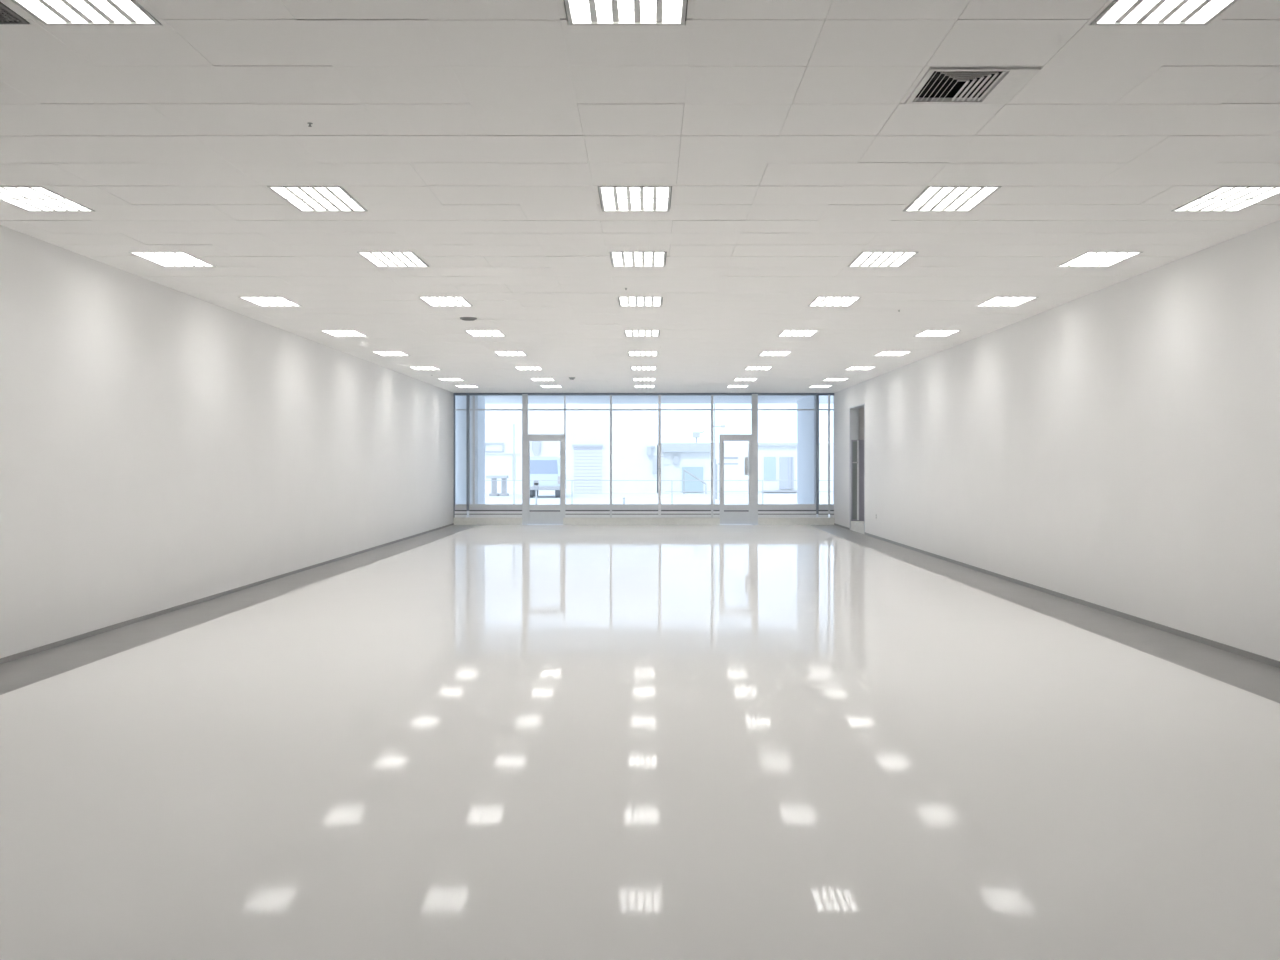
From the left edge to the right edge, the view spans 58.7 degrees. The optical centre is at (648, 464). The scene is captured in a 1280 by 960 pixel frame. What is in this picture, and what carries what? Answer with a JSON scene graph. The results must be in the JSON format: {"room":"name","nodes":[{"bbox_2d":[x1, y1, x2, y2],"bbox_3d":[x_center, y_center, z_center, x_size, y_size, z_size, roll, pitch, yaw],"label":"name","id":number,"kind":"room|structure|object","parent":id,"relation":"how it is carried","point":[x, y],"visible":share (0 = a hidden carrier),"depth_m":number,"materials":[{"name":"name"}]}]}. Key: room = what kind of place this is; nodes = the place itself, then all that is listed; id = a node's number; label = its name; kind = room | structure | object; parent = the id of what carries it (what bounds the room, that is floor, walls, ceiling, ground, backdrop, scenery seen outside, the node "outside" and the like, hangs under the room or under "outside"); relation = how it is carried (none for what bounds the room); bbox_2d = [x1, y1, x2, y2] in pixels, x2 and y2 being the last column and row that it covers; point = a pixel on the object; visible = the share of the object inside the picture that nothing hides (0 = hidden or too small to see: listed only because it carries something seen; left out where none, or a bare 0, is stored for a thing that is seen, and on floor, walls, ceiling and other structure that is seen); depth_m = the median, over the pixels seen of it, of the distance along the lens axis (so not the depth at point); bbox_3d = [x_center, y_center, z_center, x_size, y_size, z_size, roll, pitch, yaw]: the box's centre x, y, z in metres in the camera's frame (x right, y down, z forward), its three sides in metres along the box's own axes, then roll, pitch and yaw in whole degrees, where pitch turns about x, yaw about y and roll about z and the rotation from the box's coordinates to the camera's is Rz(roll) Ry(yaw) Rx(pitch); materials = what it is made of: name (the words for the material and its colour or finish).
{"room":"empty retail space","nodes":[
{"label":"empty retail space","id":0,"kind":"room"},
{"bbox_2d":[0,225,453,657],"bbox_3d":[-5.580,-0.340,14.080,0.200,4.280,36.160,0,0,0],"label":"wall","id":1,"kind":"structure","parent":0,"point":[162,447],"depth_m":12.99,"materials":[{"name":"paint"}]},
{"bbox_2d":[0,523,453,663],"bbox_3d":[-5.473,1.657,13.970,0.015,0.045,35.940,0,0,0],"label":"baseboard","id":2,"kind":"structure","parent":1,"relation":"attached to","point":[128,622],"depth_m":12.98,"materials":[{"name":"grey plastic"}]},
{"bbox_2d":[0,525,1279,959],"bbox_3d":[-0.127,1.740,13.970,10.707,0.120,35.940,0,0,0],"label":"floor","id":3,"kind":"structure","parent":0,"point":[480,742],"depth_m":6.32,"materials":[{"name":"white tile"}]},
{"bbox_2d":[453,517,834,524],"bbox_3d":[-0.127,1.579,32.050,10.707,0.201,0.220,0,0,0],"label":"kerb","id":4,"kind":"object","parent":3,"relation":"on","point":[457,521],"visible":1,"depth_m":31.94,"materials":[{"name":"stone"}]},
{"bbox_2d":[454,394,469,517],"bbox_3d":[-5.278,-0.254,32.055,0.465,3.493,0.130,0,0,0],"label":"window","id":5,"kind":"structure","parent":4,"relation":"on","point":[460,509],"depth_m":32.00,"materials":[{"name":"grey metal"}]},
{"bbox_2d":[565,395,611,517],"bbox_3d":[-1.683,-0.246,32.055,1.310,3.451,0.130,0,0,0],"label":"window","id":6,"kind":"structure","parent":4,"relation":"on","point":[572,510],"depth_m":32.01,"materials":[{"name":"grey metal"}]},
{"bbox_2d":[612,395,660,517],"bbox_3d":[-0.338,-0.246,32.055,1.380,3.451,0.130,0,0,0],"label":"window","id":7,"kind":"structure","parent":4,"relation":"on","point":[618,510],"depth_m":32.01,"materials":[{"name":"grey metal"}]},
{"bbox_2d":[454,393,833,524],"bbox_3d":[-0.127,-0.174,32.055,10.707,3.709,0.130,0,0,0],"label":"window","id":8,"kind":"structure","parent":4,"relation":"on","point":[475,510],"depth_m":32.01,"materials":[{"name":"grey metal"}]},
{"bbox_2d":[528,396,565,523],"bbox_3d":[-2.865,-0.145,32.060,1.059,3.632,0.120,0,0,0],"label":"door","id":9,"kind":"structure","parent":8,"relation":"attached to","point":[537,514],"depth_m":32.02,"materials":[{"name":"grey metal"}]},
{"bbox_2d":[719,409,751,523],"bbox_3d":[2.452,-0.145,32.037,0.904,3.632,0.166,0,0,0],"label":"door","id":10,"kind":"structure","parent":8,"relation":"attached to","point":[729,514],"depth_m":32.02,"materials":[{"name":"grey metal"}]},
{"bbox_2d":[661,409,710,517],"bbox_3d":[1.056,-0.242,32.050,1.409,3.437,0.120,0,0,0],"label":"window","id":11,"kind":"structure","parent":4,"relation":"on","point":[667,510],"depth_m":32.03,"materials":[{"name":"grey metal"}]},
{"bbox_2d":[711,395,719,517],"bbox_3d":[1.881,-0.246,32.055,0.240,3.451,0.130,0,0,0],"label":"window","id":12,"kind":"structure","parent":4,"relation":"on","point":[716,512],"depth_m":32.00,"materials":[{"name":"grey metal"}]},
{"bbox_2d":[758,409,815,517],"bbox_3d":[3.899,-0.242,32.050,1.640,3.437,0.120,0,0,0],"label":"window","id":13,"kind":"structure","parent":4,"relation":"on","point":[764,510],"depth_m":32.03,"materials":[{"name":"grey metal"}]},
{"bbox_2d":[816,394,828,517],"bbox_3d":[4.891,-0.262,32.055,0.344,3.476,0.130,0,0,0],"label":"window","id":14,"kind":"structure","parent":4,"relation":"on","point":[823,508],"depth_m":32.00,"materials":[{"name":"grey metal"}]},
{"bbox_2d":[828,395,833,517],"bbox_3d":[5.147,-0.248,32.055,0.169,3.448,0.130,0,0,0],"label":"window","id":15,"kind":"structure","parent":4,"relation":"on","point":[831,505],"depth_m":32.01,"materials":[{"name":"grey metal"}]},
{"bbox_2d":[0,0,1279,392],"bbox_3d":[-0.127,-2.038,13.995,10.707,0.020,35.990,0,0,0],"label":"ceiling","id":16,"kind":"structure","parent":0,"point":[477,139],"depth_m":7.58,"materials":[{"name":"tile"}]},
{"bbox_2d":[0,2,29,23],"bbox_3d":[-3.135,-2.048,4.960,0.578,0.044,0.548,0,0,0],"label":"ceiling vent","id":17,"kind":"object","parent":16,"relation":"in","point":[7,16],"visible":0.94,"depth_m":5.16,"materials":[{"name":"grey metal"}]},
{"bbox_2d":[0,186,94,211],"bbox_3d":[-4.690,-2.093,8.695,0.535,0.134,0.810,0,0,0],"label":"ceiling light","id":18,"kind":"object","parent":16,"relation":"attached to","point":[28,198],"visible":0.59,"depth_m":8.79,"materials":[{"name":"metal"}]},
{"bbox_2d":[11,0,160,24],"bbox_3d":[-2.513,-2.093,4.840,0.535,0.134,0.810,0,0,0],"label":"ceiling light","id":19,"kind":"object","parent":16,"relation":"attached to","point":[48,12],"visible":0.77,"depth_m":5.17,"materials":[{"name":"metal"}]},
{"bbox_2d":[36,0,137,8],"bbox_3d":[-2.513,-2.099,4.840,0.495,0.012,0.770,0,0,0],"label":"diffuser","id":20,"kind":"object","parent":19,"relation":"attached to","point":[127,3],"depth_m":5.15,"materials":[{"name":"white plastic"}]},
{"bbox_2d":[129,252,215,266],"bbox_3d":[-4.690,-2.093,11.240,0.535,0.134,0.810,0,0,0],"label":"ceiling light","id":21,"kind":"object","parent":16,"relation":"attached to","point":[165,259],"visible":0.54,"depth_m":11.27,"materials":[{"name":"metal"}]},
{"bbox_2d":[239,297,300,305],"bbox_3d":[-4.690,-2.093,14.140,0.535,0.134,0.810,0,0,0],"label":"ceiling light","id":22,"kind":"object","parent":16,"relation":"attached to","point":[260,301],"visible":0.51,"depth_m":14.19,"materials":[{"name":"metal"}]},
{"bbox_2d":[267,186,367,211],"bbox_3d":[-2.513,-2.093,8.695,0.535,0.134,0.810,0,0,0],"label":"ceiling light","id":23,"kind":"object","parent":16,"relation":"attached to","point":[303,198],"visible":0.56,"depth_m":8.69,"materials":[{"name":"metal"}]},
{"bbox_2d":[282,187,354,202],"bbox_3d":[-2.513,-2.099,8.695,0.495,0.012,0.770,0,0,0],"label":"diffuser","id":24,"kind":"object","parent":23,"relation":"attached to","point":[339,191],"depth_m":8.68,"materials":[{"name":"white plastic"}]},
{"bbox_2d":[320,330,367,336],"bbox_3d":[-4.690,-2.093,17.550,0.535,0.134,0.810,0,0,0],"label":"ceiling light","id":25,"kind":"object","parent":16,"relation":"attached to","point":[336,333],"visible":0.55,"depth_m":17.66,"materials":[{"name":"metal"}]},
{"bbox_2d":[371,351,409,355],"bbox_3d":[-4.690,-2.093,20.750,0.535,0.134,0.810,0,0,0],"label":"ceiling light","id":26,"kind":"object","parent":16,"relation":"attached to","point":[382,353],"visible":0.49,"depth_m":20.76,"materials":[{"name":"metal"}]},
{"bbox_2d":[357,252,428,266],"bbox_3d":[-2.513,-2.093,11.240,0.535,0.134,0.810,0,0,0],"label":"ceiling light","id":27,"kind":"object","parent":16,"relation":"attached to","point":[379,259],"visible":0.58,"depth_m":11.28,"materials":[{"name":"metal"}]},
{"bbox_2d":[410,367,440,369],"bbox_3d":[-4.690,-2.093,23.900,0.535,0.134,0.810,0,0,0],"label":"ceiling light","id":28,"kind":"object","parent":16,"relation":"attached to","point":[415,368],"visible":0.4,"depth_m":24.08,"materials":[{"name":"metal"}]},
{"bbox_2d":[419,297,472,305],"bbox_3d":[-2.513,-2.093,14.140,0.535,0.134,0.810,0,0,0],"label":"ceiling light","id":29,"kind":"object","parent":16,"relation":"attached to","point":[432,301],"visible":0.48,"depth_m":14.19,"materials":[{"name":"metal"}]},
{"bbox_2d":[437,378,464,380],"bbox_3d":[-4.690,-2.093,27.050,0.535,0.134,0.810,0,0,0],"label":"ceiling light","id":30,"kind":"object","parent":16,"relation":"attached to","point":[442,379],"visible":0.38,"depth_m":27.16,"materials":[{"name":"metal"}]},
{"bbox_2d":[454,385,479,387],"bbox_3d":[-4.690,-2.093,29.400,0.535,0.134,0.810,0,0,0],"label":"ceiling light","id":31,"kind":"object","parent":16,"relation":"attached to","point":[459,386],"visible":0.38,"depth_m":29.58,"materials":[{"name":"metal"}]},
{"bbox_2d":[460,317,476,320],"bbox_3d":[-2.486,-2.016,15.715,0.240,0.028,0.240,0,0,0],"label":"ceiling speaker","id":32,"kind":"object","parent":16,"relation":"attached to","point":[461,318],"visible":1,"depth_m":15.66,"materials":[{"name":"grey plastic"}]},
{"bbox_2d":[464,330,505,336],"bbox_3d":[-2.513,-2.093,17.550,0.535,0.134,0.810,0,0,0],"label":"ceiling light","id":33,"kind":"object","parent":16,"relation":"attached to","point":[476,333],"visible":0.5,"depth_m":17.67,"materials":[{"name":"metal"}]},
{"bbox_2d":[493,351,527,355],"bbox_3d":[-2.513,-2.093,20.750,0.535,0.134,0.810,0,0,0],"label":"ceiling light","id":34,"kind":"object","parent":16,"relation":"attached to","point":[499,353],"visible":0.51,"depth_m":20.76,"materials":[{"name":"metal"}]},
{"bbox_2d":[515,367,542,369],"bbox_3d":[-2.513,-2.093,23.900,0.535,0.134,0.810,0,0,0],"label":"ceiling light","id":35,"kind":"object","parent":16,"relation":"attached to","point":[517,368],"visible":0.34,"depth_m":24.16,"materials":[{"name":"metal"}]},
{"bbox_2d":[530,378,554,380],"bbox_3d":[-2.513,-2.093,27.050,0.535,0.134,0.810,0,0,0],"label":"ceiling light","id":36,"kind":"object","parent":16,"relation":"attached to","point":[533,379],"visible":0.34,"depth_m":27.22,"materials":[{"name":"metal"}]},
{"bbox_2d":[539,385,562,387],"bbox_3d":[-2.513,-2.093,29.400,0.535,0.134,0.810,0,0,0],"label":"ceiling light","id":37,"kind":"object","parent":16,"relation":"attached to","point":[542,386],"visible":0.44,"depth_m":29.71,"materials":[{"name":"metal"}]},
{"bbox_2d":[564,0,686,24],"bbox_3d":[-0.100,-2.093,4.840,0.535,0.134,0.810,0,0,0],"label":"ceiling light","id":38,"kind":"object","parent":16,"relation":"attached to","point":[579,12],"visible":1,"depth_m":5.22,"materials":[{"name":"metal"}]},
{"bbox_2d":[571,0,680,8],"bbox_3d":[-0.100,-2.099,4.840,0.495,0.012,0.770,0,0,0],"label":"diffuser","id":39,"kind":"object","parent":38,"relation":"attached to","point":[575,4],"depth_m":5.17,"materials":[{"name":"white plastic"}]},
{"bbox_2d":[598,186,670,211],"bbox_3d":[-0.100,-2.093,8.695,0.535,0.134,0.810,0,0,0],"label":"ceiling light","id":40,"kind":"object","parent":16,"relation":"attached to","point":[613,198],"visible":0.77,"depth_m":8.69,"materials":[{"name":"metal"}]},
{"bbox_2d":[602,187,667,202],"bbox_3d":[-0.100,-2.099,8.695,0.495,0.012,0.770,0,0,0],"label":"diffuser","id":41,"kind":"object","parent":40,"relation":"attached to","point":[605,190],"depth_m":8.69,"materials":[{"name":"white plastic"}]},
{"bbox_2d":[610,252,665,266],"bbox_3d":[-0.100,-2.093,11.240,0.535,0.134,0.810,0,0,0],"label":"ceiling light","id":42,"kind":"object","parent":16,"relation":"attached to","point":[619,259],"visible":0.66,"depth_m":11.28,"materials":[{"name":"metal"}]},
{"bbox_2d":[614,259,662,259],"bbox_3d":[-0.100,-2.099,11.240,0.495,0.012,0.770,0,0,0],"label":"diffuser","id":43,"kind":"object","parent":42,"relation":"attached to","point":[614,259],"depth_m":11.59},
{"bbox_2d":[618,297,661,305],"bbox_3d":[-0.100,-2.093,14.140,0.535,0.134,0.810,0,0,0],"label":"ceiling light","id":44,"kind":"object","parent":16,"relation":"attached to","point":[623,301],"visible":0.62,"depth_m":14.22,"materials":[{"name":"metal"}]},
{"bbox_2d":[624,330,659,336],"bbox_3d":[-0.100,-2.093,17.550,0.535,0.134,0.810,0,0,0],"label":"ceiling light","id":45,"kind":"object","parent":16,"relation":"attached to","point":[628,333],"visible":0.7,"depth_m":17.74,"materials":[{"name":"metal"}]},
{"bbox_2d":[628,352,657,355],"bbox_3d":[-0.100,-2.093,20.750,0.535,0.134,0.810,0,0,0],"label":"ceiling light","id":46,"kind":"object","parent":16,"relation":"attached to","point":[629,353],"visible":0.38,"depth_m":20.76,"materials":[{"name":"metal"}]},
{"bbox_2d":[631,367,656,369],"bbox_3d":[-0.100,-2.093,23.900,0.535,0.134,0.810,0,0,0],"label":"ceiling light","id":47,"kind":"object","parent":16,"relation":"attached to","point":[632,368],"visible":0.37,"depth_m":24.24,"materials":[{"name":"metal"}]},
{"bbox_2d":[633,378,655,380],"bbox_3d":[-0.100,-2.093,27.050,0.535,0.134,0.810,0,0,0],"label":"ceiling light","id":48,"kind":"object","parent":16,"relation":"attached to","point":[634,379],"visible":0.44,"depth_m":27.39,"materials":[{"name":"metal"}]},
{"bbox_2d":[634,385,654,387],"bbox_3d":[-0.100,-2.093,29.400,0.535,0.134,0.810,0,0,0],"label":"ceiling light","id":49,"kind":"object","parent":16,"relation":"attached to","point":[635,386],"visible":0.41,"depth_m":29.79,"materials":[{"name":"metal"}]},
{"bbox_2d":[726,385,748,387],"bbox_3d":[2.304,-2.093,29.400,0.535,0.134,0.810,0,0,0],"label":"ceiling light","id":50,"kind":"object","parent":16,"relation":"attached to","point":[728,386],"visible":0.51,"depth_m":29.75,"materials":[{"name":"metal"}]},
{"bbox_2d":[733,378,757,380],"bbox_3d":[2.304,-2.093,27.050,0.535,0.134,0.810,0,0,0],"label":"ceiling light","id":51,"kind":"object","parent":16,"relation":"attached to","point":[735,379],"visible":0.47,"depth_m":27.29,"materials":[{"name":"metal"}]},
{"bbox_2d":[744,367,771,369],"bbox_3d":[2.304,-2.093,23.900,0.535,0.134,0.810,0,0,0],"label":"ceiling light","id":52,"kind":"object","parent":16,"relation":"attached to","point":[746,368],"visible":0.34,"depth_m":24.15,"materials":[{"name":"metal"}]},
{"bbox_2d":[758,351,791,355],"bbox_3d":[2.304,-2.093,20.750,0.535,0.134,0.810,0,0,0],"label":"ceiling light","id":53,"kind":"object","parent":16,"relation":"attached to","point":[763,353],"visible":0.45,"depth_m":20.76,"materials":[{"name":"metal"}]},
{"bbox_2d":[778,330,818,336],"bbox_3d":[2.304,-2.093,17.550,0.535,0.134,0.810,0,0,0],"label":"ceiling light","id":54,"kind":"object","parent":16,"relation":"attached to","point":[785,333],"visible":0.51,"depth_m":17.67,"materials":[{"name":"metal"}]},
{"bbox_2d":[808,385,832,387],"bbox_3d":[4.446,-2.093,29.400,0.535,0.134,0.810,0,0,0],"label":"ceiling light","id":55,"kind":"object","parent":16,"relation":"attached to","point":[812,386],"visible":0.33,"depth_m":29.62,"materials":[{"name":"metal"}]},
{"bbox_2d":[808,297,860,305],"bbox_3d":[2.304,-2.093,14.140,0.535,0.134,0.810,0,0,0],"label":"ceiling light","id":56,"kind":"object","parent":16,"relation":"attached to","point":[818,301],"visible":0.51,"depth_m":14.19,"materials":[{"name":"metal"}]},
{"bbox_2d":[822,378,849,380],"bbox_3d":[4.446,-2.093,27.050,0.535,0.134,0.810,0,0,0],"label":"ceiling light","id":57,"kind":"object","parent":16,"relation":"attached to","point":[826,379],"visible":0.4,"depth_m":27.14,"materials":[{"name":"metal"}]},
{"bbox_2d":[845,367,874,369],"bbox_3d":[4.446,-2.093,23.900,0.535,0.134,0.810,0,0,0],"label":"ceiling light","id":58,"kind":"object","parent":16,"relation":"attached to","point":[849,368],"visible":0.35,"depth_m":24.12,"materials":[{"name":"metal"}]},
{"bbox_2d":[848,252,917,266],"bbox_3d":[2.304,-2.093,11.240,0.535,0.134,0.810,0,0,0],"label":"ceiling light","id":59,"kind":"object","parent":16,"relation":"attached to","point":[864,259],"visible":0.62,"depth_m":11.28,"materials":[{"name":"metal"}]},
{"bbox_2d":[874,351,911,355],"bbox_3d":[4.446,-2.093,20.750,0.535,0.134,0.810,0,0,0],"label":"ceiling light","id":60,"kind":"object","parent":16,"relation":"attached to","point":[897,353],"visible":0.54,"depth_m":20.76,"materials":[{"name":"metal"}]},
{"bbox_2d":[913,330,960,336],"bbox_3d":[4.446,-2.093,17.550,0.535,0.134,0.810,0,0,0],"label":"ceiling light","id":61,"kind":"object","parent":16,"relation":"attached to","point":[927,333],"visible":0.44,"depth_m":17.65,"materials":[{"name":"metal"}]},
{"bbox_2d":[903,186,1000,211],"bbox_3d":[2.304,-2.093,8.695,0.535,0.134,0.810,0,0,0],"label":"ceiling light","id":62,"kind":"object","parent":16,"relation":"attached to","point":[932,198],"visible":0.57,"depth_m":8.69,"materials":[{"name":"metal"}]},
{"bbox_2d":[915,187,986,202],"bbox_3d":[2.304,-2.099,8.695,0.495,0.012,0.770,0,0,0],"label":"diffuser","id":63,"kind":"object","parent":62,"relation":"attached to","point":[931,189],"depth_m":8.68,"materials":[{"name":"white plastic"}]},
{"bbox_2d":[905,67,1040,103],"bbox_3d":[1.725,-2.092,6.105,0.568,0.136,0.558,0,0,0],"label":"ceiling vent","id":64,"kind":"object","parent":16,"relation":"in","point":[939,85],"visible":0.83,"depth_m":6.17,"materials":[{"name":"metal"}]},
{"bbox_2d":[977,297,1037,305],"bbox_3d":[4.446,-2.093,14.140,0.535,0.134,0.810,0,0,0],"label":"ceiling light","id":65,"kind":"object","parent":16,"relation":"attached to","point":[995,301],"visible":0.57,"depth_m":14.19,"materials":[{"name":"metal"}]},
{"bbox_2d":[1057,252,1142,266],"bbox_3d":[4.446,-2.093,11.240,0.535,0.134,0.810,0,0,0],"label":"ceiling light","id":66,"kind":"object","parent":16,"relation":"attached to","point":[1088,259],"visible":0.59,"depth_m":11.27,"materials":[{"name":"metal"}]},
{"bbox_2d":[1091,0,1237,24],"bbox_3d":[2.304,-2.093,4.840,0.535,0.134,0.810,0,0,0],"label":"ceiling light","id":67,"kind":"object","parent":16,"relation":"attached to","point":[1118,12],"visible":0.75,"depth_m":5.17,"materials":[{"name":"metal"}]},
{"bbox_2d":[1112,0,1214,8],"bbox_3d":[2.304,-2.099,4.840,0.495,0.012,0.770,0,0,0],"label":"diffuser","id":68,"kind":"object","parent":67,"relation":"attached to","point":[1121,4],"depth_m":5.16,"materials":[{"name":"white plastic"}]},
{"bbox_2d":[1171,186,1279,211],"bbox_3d":[4.446,-2.093,8.695,0.535,0.134,0.810,0,0,0],"label":"ceiling light","id":69,"kind":"object","parent":16,"relation":"attached to","point":[1223,198],"visible":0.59,"depth_m":8.72,"materials":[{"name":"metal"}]},
{"bbox_2d":[850,521,863,533],"bbox_3d":[5.977,1.625,28.515,1.500,0.350,2.050,0,0,0],"label":"step","id":70,"kind":"structure","parent":0,"point":[857,526],"depth_m":28.66,"materials":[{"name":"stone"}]},
{"bbox_2d":[859,407,863,439],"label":"transom window","id":71,"kind":"structure","parent":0,"point":[861,410],"depth_m":29.54,"materials":[{"name":"grey glass"}]},
{"bbox_2d":[833,220,1279,660],"bbox_3d":[5.327,-0.340,14.080,0.200,4.280,36.160,0,0,0],"label":"wall","id":72,"kind":"structure","parent":0,"point":[1116,446],"depth_m":12.74,"materials":[{"name":"paint"}]},
{"bbox_2d":[849,403,864,531],"bbox_3d":[5.332,0.080,28.515,0.230,3.140,2.050,0,0,0],"label":"door frame","id":73,"kind":"structure","parent":72,"relation":"attached to","point":[853,411],"depth_m":29.50,"materials":[{"name":"grey metal"}]},
{"bbox_2d":[851,440,863,520],"bbox_3d":[5.757,0.400,29.447,1.000,2.100,0.115,0,0,0],"label":"door","id":74,"kind":"structure","parent":72,"relation":"in","point":[857,446],"depth_m":29.45,"materials":[{"name":"metal"}]},
{"bbox_2d":[834,523,1279,667],"bbox_3d":[5.220,1.653,13.970,0.015,0.055,35.940,0,0,0],"label":"baseboard","id":75,"kind":"structure","parent":72,"relation":"attached to","point":[1234,650],"depth_m":12.66,"materials":[{"name":"grey plastic"}]},
{"label":"outside","id":76,"kind":"structure","parent":0,"visible":0},
{"bbox_2d":[485,492,832,524],"bbox_3d":[0.000,1.860,81.080,120.000,0.240,97.840,0,0,0],"label":"ground","id":77,"kind":"structure","parent":76,"point":[542,498],"depth_m":59.10,"materials":[{"name":"white concrete"}]},
{"bbox_2d":[455,396,484,516],"bbox_3d":[-5.388,-0.130,33.280,1.000,3.820,1.440,0,0,0],"label":"wall","id":78,"kind":"structure","parent":77,"relation":"on","point":[460,401],"depth_m":32.56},
{"bbox_2d":[486,475,508,495],"bbox_3d":[-8.484,1.165,64.000,1.200,1.150,0.800,0,0,0],"label":"outdoor table","id":79,"kind":"object","parent":77,"relation":"on","point":[493,477],"visible":0.94,"depth_m":63.88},
{"bbox_2d":[512,424,515,503],"bbox_3d":[-5.555,0.023,47.000,0.120,3.433,0.120,0,0,0],"label":"sign pole","id":80,"kind":"object","parent":77,"relation":"on","point":[513,454],"visible":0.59,"depth_m":46.97,"materials":[{"name":"white metal"}]},
{"bbox_2d":[533,480,538,504],"bbox_3d":[-4.289,1.155,43.500,0.200,1.171,0.180,0,0,0],"label":"parking meter","id":81,"kind":"object","parent":77,"relation":"on","point":[536,482],"visible":0.75,"depth_m":43.42,"materials":[{"name":"grey metal"}]},
{"bbox_2d":[530,457,559,497],"bbox_3d":[-5.562,0.650,62.040,1.840,2.180,4.320,0,0,0],"label":"van","id":82,"kind":"object","parent":77,"relation":"on","point":[541,468],"visible":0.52,"depth_m":59.98,"materials":[{"name":"white paint"}]},
{"bbox_2d":[485,404,667,492],"bbox_3d":[-7.043,-1.660,73.825,16.485,6.800,8.350,0,0,0],"label":"building","id":83,"kind":"structure","parent":77,"relation":"on","point":[634,432],"depth_m":70.00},
{"bbox_2d":[532,441,539,455],"bbox_3d":[-6.911,-1.060,69.850,0.640,1.019,0.100,0,0,0],"label":"banner","id":84,"kind":"object","parent":83,"relation":"attached to","point":[535,444],"visible":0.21,"depth_m":69.80,"materials":[{"name":"white"}]},
{"bbox_2d":[574,447,601,492],"bbox_3d":[-3.721,0.293,69.970,1.722,2.863,0.060,0,0,0],"label":"roller shutter","id":85,"kind":"object","parent":83,"relation":"hanging from","point":[587,460],"depth_m":69.93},
{"bbox_2d":[647,446,654,454],"bbox_3d":[0.154,-0.892,69.825,0.492,0.554,0.350,0,0,0],"label":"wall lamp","id":86,"kind":"object","parent":83,"relation":"attached to","point":[650,449],"depth_m":69.64,"materials":[{"name":"white"}]},
{"bbox_2d":[485,480,832,503],"bbox_3d":[0.652,1.167,45.000,20.958,1.146,0.044,0,0,0],"label":"railing","id":87,"kind":"object","parent":77,"relation":"on","point":[671,491],"visible":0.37,"depth_m":44.99,"materials":[{"name":"grey metal"}]},
{"bbox_2d":[683,469,706,493],"bbox_3d":[2.779,0.999,68.000,1.381,1.481,0.100,0,0,0],"label":"handrail","id":88,"kind":"object","parent":77,"relation":"on","point":[684,470],"visible":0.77,"depth_m":67.98,"materials":[{"name":"grey metal"}]},
{"bbox_2d":[715,457,718,498],"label":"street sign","id":89,"kind":"object","parent":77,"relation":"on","point":[717,458],"depth_m":57.93,"materials":[{"name":"white metal"}]},
{"bbox_2d":[713,404,724,503],"bbox_3d":[2.970,-0.501,48.000,0.540,4.482,0.160,0,0,0],"label":"street lamp","id":90,"kind":"object","parent":77,"relation":"on","point":[714,426],"visible":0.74,"depth_m":47.97,"materials":[{"name":"grey metal"}]},
{"bbox_2d":[724,457,737,464],"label":"street sign","id":91,"kind":"object","parent":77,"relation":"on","point":[730,460],"depth_m":57.89,"materials":[{"name":"white metal"}]},
{"bbox_2d":[657,443,832,492],"bbox_3d":[10.563,0.189,74.250,19.948,3.103,8.500,0,0,0],"label":"building","id":92,"kind":"structure","parent":77,"relation":"on","point":[776,461],"depth_m":70.50,"materials":[{"name":"white concrete"}]},
{"bbox_2d":[693,431,703,442],"bbox_3d":[3.137,-1.742,70.960,0.730,0.754,0.320,0,0,0],"label":"floodlight","id":93,"kind":"object","parent":92,"relation":"on","point":[696,435],"visible":0.91,"depth_m":70.81,"materials":[{"name":"white"}]},
{"bbox_2d":[693,432,699,437],"bbox_3d":[2.982,-1.880,70.960,0.420,0.330,0.320,0,0,0],"label":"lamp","id":94,"kind":"object","parent":93,"relation":"attached to","point":[695,434],"depth_m":70.81,"materials":[{"name":"white"}]},
{"bbox_2d":[797,396,817,516],"bbox_3d":[4.761,-0.130,34.055,0.140,3.820,3.690,0,0,0],"label":"wall","id":95,"kind":"structure","parent":77,"relation":"on","point":[806,419],"depth_m":33.78,"materials":[{"name":"paint"}]},
{"bbox_2d":[484,396,832,403],"bbox_3d":[0.123,-2.160,35.040,14.207,0.240,5.720,0,0,0],"label":"porch roof","id":96,"kind":"structure","parent":95,"relation":"on","point":[488,399],"depth_m":35.44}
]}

